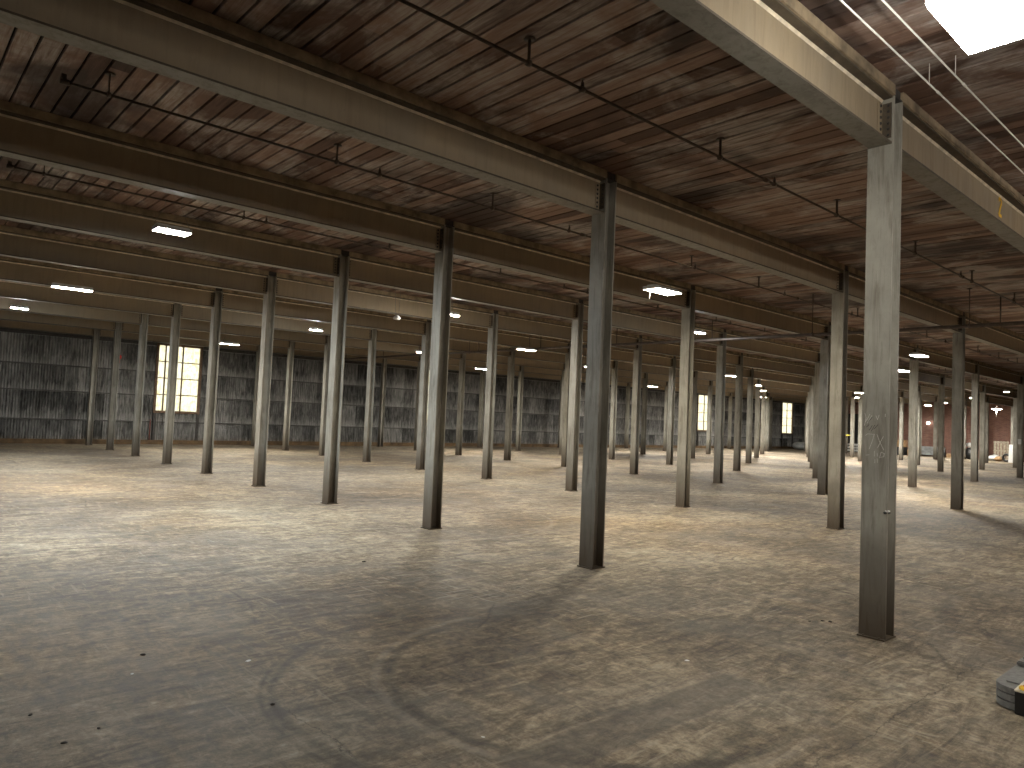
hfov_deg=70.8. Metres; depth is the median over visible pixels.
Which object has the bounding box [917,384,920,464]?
steel column
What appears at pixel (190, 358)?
window
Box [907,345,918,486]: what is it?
steel column
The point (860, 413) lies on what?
steel column
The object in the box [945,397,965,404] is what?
steel beam
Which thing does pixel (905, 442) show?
storage box
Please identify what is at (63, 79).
pipe
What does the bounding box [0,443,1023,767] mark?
floor
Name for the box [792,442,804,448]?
heap
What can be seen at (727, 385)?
steel beam
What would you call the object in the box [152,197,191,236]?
lamp
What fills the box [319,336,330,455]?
steel column
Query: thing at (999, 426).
wall
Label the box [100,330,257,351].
steel beam
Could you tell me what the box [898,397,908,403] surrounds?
steel beam
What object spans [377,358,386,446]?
steel column
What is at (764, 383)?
steel beam
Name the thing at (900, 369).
lamp
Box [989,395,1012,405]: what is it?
steel beam
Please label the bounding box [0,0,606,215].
steel beam
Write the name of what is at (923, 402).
steel beam
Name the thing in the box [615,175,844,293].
steel beam
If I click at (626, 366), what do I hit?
steel beam
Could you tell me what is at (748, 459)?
steel column
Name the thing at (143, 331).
steel column
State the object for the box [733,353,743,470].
steel column
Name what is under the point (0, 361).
trim
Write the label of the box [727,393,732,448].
steel column
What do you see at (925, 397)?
steel beam
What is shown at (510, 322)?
steel beam
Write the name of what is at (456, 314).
lamp
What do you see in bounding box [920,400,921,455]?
steel column
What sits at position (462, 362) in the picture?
steel column
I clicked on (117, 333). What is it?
steel column
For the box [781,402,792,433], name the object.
window
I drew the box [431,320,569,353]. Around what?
steel beam
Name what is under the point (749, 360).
steel beam
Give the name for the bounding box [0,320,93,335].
steel beam
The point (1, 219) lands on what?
pipe
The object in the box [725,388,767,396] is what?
steel beam
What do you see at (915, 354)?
lamp
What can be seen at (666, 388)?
steel column
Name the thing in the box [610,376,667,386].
steel beam
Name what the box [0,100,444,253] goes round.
steel beam
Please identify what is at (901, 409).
steel column
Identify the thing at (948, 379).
steel beam
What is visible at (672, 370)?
steel column
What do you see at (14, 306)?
lamp
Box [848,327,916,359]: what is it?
steel beam
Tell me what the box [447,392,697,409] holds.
trim
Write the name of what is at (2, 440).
baseboard
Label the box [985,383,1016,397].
steel beam
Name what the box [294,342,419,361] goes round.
steel beam
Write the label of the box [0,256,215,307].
steel beam
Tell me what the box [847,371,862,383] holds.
steel beam
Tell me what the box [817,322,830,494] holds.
steel column
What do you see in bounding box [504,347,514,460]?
steel column
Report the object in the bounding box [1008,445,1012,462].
board
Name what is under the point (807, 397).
steel column
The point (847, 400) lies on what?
steel column
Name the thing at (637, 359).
steel column
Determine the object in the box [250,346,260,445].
steel column
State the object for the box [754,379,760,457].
steel column
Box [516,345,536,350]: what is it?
lamp
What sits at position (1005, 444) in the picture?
pallet
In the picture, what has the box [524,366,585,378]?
steel beam
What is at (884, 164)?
steel column
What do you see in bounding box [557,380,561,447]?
steel column
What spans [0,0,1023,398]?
ceiling
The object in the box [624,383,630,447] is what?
steel column
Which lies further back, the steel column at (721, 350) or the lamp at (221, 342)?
the lamp at (221, 342)
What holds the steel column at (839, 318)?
on the floor
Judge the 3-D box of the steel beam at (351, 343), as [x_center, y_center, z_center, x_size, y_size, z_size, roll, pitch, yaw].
[-4.266,-1.431,27.659,5.880,0.474,0.218,5,-4,-42]
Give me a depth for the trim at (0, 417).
30.09 m
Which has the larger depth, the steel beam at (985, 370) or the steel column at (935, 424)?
the steel column at (935, 424)
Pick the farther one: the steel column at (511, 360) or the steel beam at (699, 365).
the steel beam at (699, 365)
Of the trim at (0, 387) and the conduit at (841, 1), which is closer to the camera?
the conduit at (841, 1)
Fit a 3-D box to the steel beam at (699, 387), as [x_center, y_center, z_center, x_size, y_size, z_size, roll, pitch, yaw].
[11.728,0.113,46.014,5.880,0.474,0.223,5,-4,-42]
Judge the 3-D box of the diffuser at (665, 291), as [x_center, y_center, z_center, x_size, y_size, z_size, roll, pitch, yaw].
[2.408,-1.474,11.528,0.612,0.004,0.276,5,-4,-42]
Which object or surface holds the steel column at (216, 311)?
on the floor
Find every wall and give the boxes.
[0,331,804,446]
[848,402,1023,461]
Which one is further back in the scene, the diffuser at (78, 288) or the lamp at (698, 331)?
the lamp at (698, 331)
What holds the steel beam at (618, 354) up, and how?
attached to the ceiling
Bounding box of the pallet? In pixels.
[993,441,1008,459]
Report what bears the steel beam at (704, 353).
attached to the ceiling
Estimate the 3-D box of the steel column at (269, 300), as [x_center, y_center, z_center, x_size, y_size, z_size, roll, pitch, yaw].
[-5.069,-0.111,14.790,0.230,4.394,0.208,5,-4,-42]
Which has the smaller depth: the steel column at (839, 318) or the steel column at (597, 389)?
the steel column at (597, 389)
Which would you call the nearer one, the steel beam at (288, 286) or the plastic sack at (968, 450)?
the steel beam at (288, 286)
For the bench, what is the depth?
56.54 m
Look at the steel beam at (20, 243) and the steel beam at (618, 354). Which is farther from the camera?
the steel beam at (618, 354)
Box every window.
[152,343,202,413]
[696,394,707,431]
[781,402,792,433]
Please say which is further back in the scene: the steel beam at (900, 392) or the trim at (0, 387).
the steel beam at (900, 392)
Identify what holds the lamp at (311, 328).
hanging from the ceiling
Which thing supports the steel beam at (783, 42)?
attached to the ceiling
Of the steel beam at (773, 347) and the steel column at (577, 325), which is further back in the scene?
the steel beam at (773, 347)
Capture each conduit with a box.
[839,0,1023,173]
[881,0,1023,147]
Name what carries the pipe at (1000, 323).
hanging from the ceiling
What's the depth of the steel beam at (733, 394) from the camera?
55.65 m
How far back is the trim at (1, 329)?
26.06 m
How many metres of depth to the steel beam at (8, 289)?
17.91 m
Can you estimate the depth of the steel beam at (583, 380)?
45.65 m
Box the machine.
[996,656,1023,716]
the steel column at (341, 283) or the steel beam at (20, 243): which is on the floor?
the steel column at (341, 283)
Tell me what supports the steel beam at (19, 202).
attached to the ceiling
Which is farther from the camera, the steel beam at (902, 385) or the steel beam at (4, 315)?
the steel beam at (902, 385)
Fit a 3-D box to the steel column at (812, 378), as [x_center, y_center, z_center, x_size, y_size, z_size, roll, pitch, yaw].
[12.936,1.412,30.901,0.230,4.394,0.208,5,-4,-42]
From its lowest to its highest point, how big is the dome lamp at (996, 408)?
1.331 m
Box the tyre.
[1002,453,1008,461]
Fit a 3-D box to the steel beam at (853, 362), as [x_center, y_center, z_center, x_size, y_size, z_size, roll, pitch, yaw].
[12.780,-0.756,26.733,5.880,0.474,0.223,5,-4,-42]
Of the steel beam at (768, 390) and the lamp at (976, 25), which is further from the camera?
the steel beam at (768, 390)
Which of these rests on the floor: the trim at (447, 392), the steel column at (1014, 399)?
the steel column at (1014, 399)
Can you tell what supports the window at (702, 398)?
in the wall at (15, 347)
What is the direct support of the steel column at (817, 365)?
on the floor
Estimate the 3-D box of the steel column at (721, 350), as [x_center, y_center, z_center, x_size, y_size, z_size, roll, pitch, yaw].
[5.944,0.629,20.600,0.230,4.394,0.208,5,-4,-42]
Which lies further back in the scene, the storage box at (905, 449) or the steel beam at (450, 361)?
the storage box at (905, 449)
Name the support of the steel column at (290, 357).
on the floor
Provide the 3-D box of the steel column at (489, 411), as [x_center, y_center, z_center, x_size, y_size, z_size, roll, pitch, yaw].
[-0.568,0.270,18.818,0.230,4.394,0.208,5,-4,-42]
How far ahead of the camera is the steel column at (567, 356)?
25.03 m
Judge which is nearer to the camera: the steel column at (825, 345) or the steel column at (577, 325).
the steel column at (577, 325)
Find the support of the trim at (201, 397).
attached to the wall at (15, 347)
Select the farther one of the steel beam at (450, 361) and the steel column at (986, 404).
the steel column at (986, 404)
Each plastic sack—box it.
[966,448,970,458]
[988,455,997,460]
[994,456,1002,460]
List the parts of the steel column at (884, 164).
plate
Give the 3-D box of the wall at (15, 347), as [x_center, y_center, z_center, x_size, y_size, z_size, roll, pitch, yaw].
[2.145,1.405,42.549,66.600,4.800,0.113,5,-4,-42]
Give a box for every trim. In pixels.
[0,328,156,345]
[0,361,154,372]
[0,387,153,395]
[0,417,802,438]
[151,413,155,439]
[195,414,198,439]
[201,397,415,408]
[202,375,415,389]
[204,347,417,369]
[446,409,663,420]
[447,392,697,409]
[448,370,698,394]
[712,395,782,402]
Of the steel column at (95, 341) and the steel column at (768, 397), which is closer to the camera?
the steel column at (95, 341)
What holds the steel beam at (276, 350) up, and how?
attached to the ceiling
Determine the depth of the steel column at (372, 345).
23.28 m
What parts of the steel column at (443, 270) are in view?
plate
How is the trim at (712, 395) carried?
attached to the wall at (15, 347)
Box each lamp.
[10,304,27,309]
[51,269,93,291]
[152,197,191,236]
[220,337,238,344]
[309,321,322,330]
[393,291,400,319]
[451,300,459,316]
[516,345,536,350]
[643,253,681,298]
[695,329,705,333]
[898,362,908,371]
[909,341,928,356]
[926,0,1023,54]
[992,404,1000,416]
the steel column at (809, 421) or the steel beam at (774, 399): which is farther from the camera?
the steel beam at (774, 399)
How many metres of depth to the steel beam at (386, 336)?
24.60 m
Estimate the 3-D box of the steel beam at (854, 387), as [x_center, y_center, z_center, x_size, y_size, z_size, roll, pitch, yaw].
[17.760,0.048,39.279,5.880,0.474,0.223,5,-4,-42]
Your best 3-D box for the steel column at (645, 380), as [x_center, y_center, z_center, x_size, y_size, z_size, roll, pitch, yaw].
[6.903,1.476,37.636,0.230,4.394,0.208,5,-4,-42]
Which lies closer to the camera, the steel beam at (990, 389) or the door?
the steel beam at (990, 389)
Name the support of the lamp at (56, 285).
hanging from the ceiling
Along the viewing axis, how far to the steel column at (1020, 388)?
30.37 m
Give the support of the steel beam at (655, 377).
attached to the ceiling
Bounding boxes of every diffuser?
[52,286,91,291]
[153,227,189,236]
[647,288,680,294]
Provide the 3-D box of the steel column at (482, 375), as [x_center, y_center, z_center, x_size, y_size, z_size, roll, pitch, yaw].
[-1.619,1.139,38.099,0.230,4.394,0.208,5,-4,-42]
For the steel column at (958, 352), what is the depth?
16.05 m
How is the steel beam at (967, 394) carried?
attached to the ceiling
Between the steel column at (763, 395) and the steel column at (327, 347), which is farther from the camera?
the steel column at (763, 395)
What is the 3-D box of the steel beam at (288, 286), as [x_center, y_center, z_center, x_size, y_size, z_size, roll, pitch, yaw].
[-2.735,-1.877,16.896,5.880,0.474,0.218,5,-4,-42]
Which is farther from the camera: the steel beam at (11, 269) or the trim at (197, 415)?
the trim at (197, 415)
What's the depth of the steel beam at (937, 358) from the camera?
24.02 m
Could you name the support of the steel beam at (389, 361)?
attached to the ceiling
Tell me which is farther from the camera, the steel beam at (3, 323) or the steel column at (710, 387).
the steel column at (710, 387)
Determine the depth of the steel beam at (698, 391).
52.15 m
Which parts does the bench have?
seat, backrest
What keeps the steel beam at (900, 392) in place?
attached to the ceiling
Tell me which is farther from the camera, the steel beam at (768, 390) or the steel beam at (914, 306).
the steel beam at (768, 390)
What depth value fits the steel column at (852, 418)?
47.42 m
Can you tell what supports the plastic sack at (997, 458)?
on the floor
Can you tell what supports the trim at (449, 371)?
attached to the wall at (15, 347)
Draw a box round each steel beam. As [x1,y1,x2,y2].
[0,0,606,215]
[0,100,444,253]
[0,179,340,277]
[0,225,268,294]
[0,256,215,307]
[0,280,173,316]
[0,297,141,324]
[0,310,115,330]
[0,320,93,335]
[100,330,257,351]
[122,323,289,348]
[148,315,327,344]
[181,304,371,339]
[222,289,426,334]
[273,347,383,363]
[276,273,493,327]
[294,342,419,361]
[345,338,461,358]
[349,252,578,319]
[377,329,511,356]
[387,359,482,372]
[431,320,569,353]
[448,358,520,371]
[453,221,690,308]
[466,353,564,370]
[485,370,561,379]
[498,311,638,349]
[515,347,614,368]
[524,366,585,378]
[581,366,645,378]
[581,378,628,386]
[582,343,673,366]
[583,300,723,345]
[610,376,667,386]
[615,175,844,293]
[618,361,694,377]
[630,383,678,391]
[642,336,740,364]
[648,373,710,385]
[650,0,895,148]
[675,383,715,391]
[676,357,751,377]
[695,286,828,339]
[697,371,758,385]
[697,390,730,395]
[713,381,763,391]
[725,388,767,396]
[726,330,819,362]
[732,393,771,399]
[743,353,814,376]
[753,368,811,385]
[761,379,808,391]
[766,387,807,396]
[770,393,806,400]
[773,397,805,403]
[846,391,853,396]
[847,355,863,371]
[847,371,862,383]
[847,382,862,391]
[848,267,962,332]
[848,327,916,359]
[898,365,943,384]
[898,380,919,390]
[898,390,902,397]
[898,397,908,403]
[900,92,1023,252]
[904,391,936,401]
[918,346,977,373]
[921,384,951,397]
[922,400,932,406]
[944,375,984,391]
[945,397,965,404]
[965,313,1023,355]
[965,391,987,402]
[979,362,1022,384]
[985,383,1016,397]
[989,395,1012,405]
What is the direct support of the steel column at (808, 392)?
on the floor
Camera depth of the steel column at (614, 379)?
31.32 m
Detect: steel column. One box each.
[84,329,99,444]
[105,322,121,449]
[131,314,148,455]
[161,303,181,463]
[201,288,222,473]
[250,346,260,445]
[251,271,276,486]
[282,341,294,450]
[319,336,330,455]
[320,250,349,503]
[362,329,376,461]
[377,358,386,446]
[414,356,420,450]
[416,319,431,469]
[420,219,454,529]
[455,353,465,454]
[477,370,484,446]
[481,310,498,478]
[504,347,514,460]
[515,366,523,450]
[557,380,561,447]
[558,369,564,454]
[561,341,570,466]
[564,299,583,490]
[577,172,616,569]
[609,360,617,459]
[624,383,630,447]
[630,335,642,473]
[640,373,647,454]
[663,382,668,450]
[666,356,675,464]
[676,285,695,507]
[691,371,697,458]
[706,381,712,453]
[713,329,726,483]
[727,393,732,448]
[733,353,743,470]
[745,368,753,462]
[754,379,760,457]
[760,387,765,453]
[765,393,769,450]
[768,397,772,448]
[804,405,805,450]
[805,397,807,453]
[806,392,808,456]
[808,386,810,461]
[809,368,814,468]
[812,352,819,477]
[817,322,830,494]
[826,266,848,529]
[845,397,848,453]
[850,393,854,456]
[857,89,902,641]
[858,385,862,460]
[899,390,903,459]
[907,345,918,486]
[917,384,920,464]
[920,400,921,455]
[933,395,937,459]
[937,376,944,471]
[950,312,965,509]
[964,400,966,458]
[970,362,979,481]
[979,385,985,469]
[985,395,988,462]
[1011,406,1012,444]
[1013,397,1016,467]
[1016,374,1023,477]
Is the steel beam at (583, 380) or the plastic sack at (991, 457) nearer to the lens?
the steel beam at (583, 380)
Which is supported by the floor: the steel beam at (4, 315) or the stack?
the stack
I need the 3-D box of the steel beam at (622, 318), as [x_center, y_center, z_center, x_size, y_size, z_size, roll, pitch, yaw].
[3.777,-1.518,18.679,5.880,0.474,0.218,5,-4,-42]
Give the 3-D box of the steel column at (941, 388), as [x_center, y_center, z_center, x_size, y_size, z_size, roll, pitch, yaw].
[19.448,1.771,32.683,0.230,4.394,0.208,5,-4,-42]
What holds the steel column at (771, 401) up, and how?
on the floor
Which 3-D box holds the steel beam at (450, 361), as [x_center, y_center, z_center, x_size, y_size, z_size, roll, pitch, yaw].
[-1.775,-1.029,33.931,5.880,0.474,0.223,5,-4,-42]
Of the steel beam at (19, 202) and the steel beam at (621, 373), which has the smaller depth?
the steel beam at (19, 202)
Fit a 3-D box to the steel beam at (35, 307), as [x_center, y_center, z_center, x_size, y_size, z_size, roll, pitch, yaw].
[-14.419,-2.290,18.575,8.966,0.474,0.219,5,-4,-42]
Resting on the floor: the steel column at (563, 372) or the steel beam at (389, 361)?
the steel column at (563, 372)
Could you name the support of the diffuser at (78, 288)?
attached to the lamp at (56, 285)
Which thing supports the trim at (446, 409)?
attached to the wall at (15, 347)
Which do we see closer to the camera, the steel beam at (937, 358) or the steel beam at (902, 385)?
the steel beam at (937, 358)
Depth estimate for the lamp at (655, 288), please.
11.44 m
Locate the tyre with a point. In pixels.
(1006, 454)
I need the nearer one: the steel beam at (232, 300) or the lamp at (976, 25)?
the lamp at (976, 25)
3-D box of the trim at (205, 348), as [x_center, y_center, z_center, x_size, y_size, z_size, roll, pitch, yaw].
[-8.590,-1.141,32.826,10.570,0.180,0.070,5,-4,-42]
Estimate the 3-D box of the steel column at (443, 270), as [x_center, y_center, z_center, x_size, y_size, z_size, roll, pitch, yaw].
[-1.047,-0.154,10.300,0.230,4.394,0.208,5,-4,-42]
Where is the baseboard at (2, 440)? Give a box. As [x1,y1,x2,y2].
[0,438,794,448]
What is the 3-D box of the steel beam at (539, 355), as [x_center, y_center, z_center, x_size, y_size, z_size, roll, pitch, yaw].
[2.245,-1.072,29.442,5.880,0.474,0.218,5,-4,-42]
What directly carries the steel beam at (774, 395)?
attached to the ceiling
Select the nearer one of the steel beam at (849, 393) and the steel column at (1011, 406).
the steel beam at (849, 393)
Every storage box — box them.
[897,440,907,446]
[897,447,907,454]
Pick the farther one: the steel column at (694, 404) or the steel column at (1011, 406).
the steel column at (1011, 406)
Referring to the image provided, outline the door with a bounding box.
[848,414,857,443]
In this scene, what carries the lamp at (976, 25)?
hanging from the ceiling
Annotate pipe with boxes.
[1,219,1008,397]
[6,161,1016,386]
[59,71,1023,365]
[322,288,1023,360]
[397,0,1023,307]
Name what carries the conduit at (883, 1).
hanging from the ceiling
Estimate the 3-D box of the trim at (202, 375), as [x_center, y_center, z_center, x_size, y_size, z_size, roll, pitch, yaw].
[-8.643,-0.024,32.779,10.570,0.044,0.055,5,-4,-42]
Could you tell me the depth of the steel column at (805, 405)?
55.97 m
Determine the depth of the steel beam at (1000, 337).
17.97 m
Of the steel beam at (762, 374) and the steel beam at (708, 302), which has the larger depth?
the steel beam at (762, 374)
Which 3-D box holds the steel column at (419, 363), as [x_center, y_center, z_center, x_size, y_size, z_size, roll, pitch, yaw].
[-4.110,0.737,31.826,0.230,4.394,0.208,5,-4,-42]
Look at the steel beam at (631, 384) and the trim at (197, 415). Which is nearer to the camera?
the trim at (197, 415)
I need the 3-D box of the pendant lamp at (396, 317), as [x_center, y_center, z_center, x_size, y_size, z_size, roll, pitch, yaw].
[-2.527,-1.784,15.931,0.170,0.745,0.166,5,-4,-42]
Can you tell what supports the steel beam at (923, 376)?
attached to the ceiling
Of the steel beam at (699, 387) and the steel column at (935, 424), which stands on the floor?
the steel column at (935, 424)
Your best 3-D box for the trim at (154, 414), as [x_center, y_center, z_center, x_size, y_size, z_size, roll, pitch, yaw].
[-13.915,1.647,28.017,0.100,1.050,0.070,5,-4,-42]
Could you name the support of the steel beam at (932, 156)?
attached to the ceiling
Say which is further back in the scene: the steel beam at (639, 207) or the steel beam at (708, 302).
the steel beam at (708, 302)
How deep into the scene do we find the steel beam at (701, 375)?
36.63 m
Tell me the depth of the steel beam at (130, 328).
25.61 m
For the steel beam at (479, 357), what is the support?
attached to the ceiling
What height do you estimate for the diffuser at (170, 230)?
0.004 m
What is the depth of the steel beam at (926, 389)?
40.42 m
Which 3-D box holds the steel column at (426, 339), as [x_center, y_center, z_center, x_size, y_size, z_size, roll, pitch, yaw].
[-2.579,0.291,21.063,0.230,4.394,0.208,5,-4,-42]
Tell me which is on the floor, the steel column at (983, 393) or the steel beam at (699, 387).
the steel column at (983, 393)
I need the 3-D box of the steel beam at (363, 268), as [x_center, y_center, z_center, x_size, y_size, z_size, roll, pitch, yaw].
[-0.726,-1.898,14.652,5.880,0.474,0.216,5,-4,-42]
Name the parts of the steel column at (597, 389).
plate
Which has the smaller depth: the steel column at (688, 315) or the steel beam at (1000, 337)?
the steel column at (688, 315)
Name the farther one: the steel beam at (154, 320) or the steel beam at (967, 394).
the steel beam at (967, 394)
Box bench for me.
[921,446,944,454]
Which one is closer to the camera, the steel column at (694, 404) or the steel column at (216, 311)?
the steel column at (216, 311)
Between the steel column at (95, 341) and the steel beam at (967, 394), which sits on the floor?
the steel column at (95, 341)
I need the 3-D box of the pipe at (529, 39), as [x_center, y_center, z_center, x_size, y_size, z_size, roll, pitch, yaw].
[6.682,-1.886,11.170,23.430,0.216,0.086,5,-4,-42]
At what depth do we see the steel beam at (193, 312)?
21.20 m
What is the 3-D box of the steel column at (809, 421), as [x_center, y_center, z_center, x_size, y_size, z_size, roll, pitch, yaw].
[15.426,1.814,37.173,0.230,4.394,0.208,5,-4,-42]
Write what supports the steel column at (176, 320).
on the floor
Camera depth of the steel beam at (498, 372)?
40.68 m
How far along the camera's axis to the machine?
4.30 m
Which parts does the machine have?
plate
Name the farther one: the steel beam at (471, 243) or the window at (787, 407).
the window at (787, 407)
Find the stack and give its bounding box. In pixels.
[848,444,857,451]
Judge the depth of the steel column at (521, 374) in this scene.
35.81 m
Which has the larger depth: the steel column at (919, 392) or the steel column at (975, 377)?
the steel column at (919, 392)

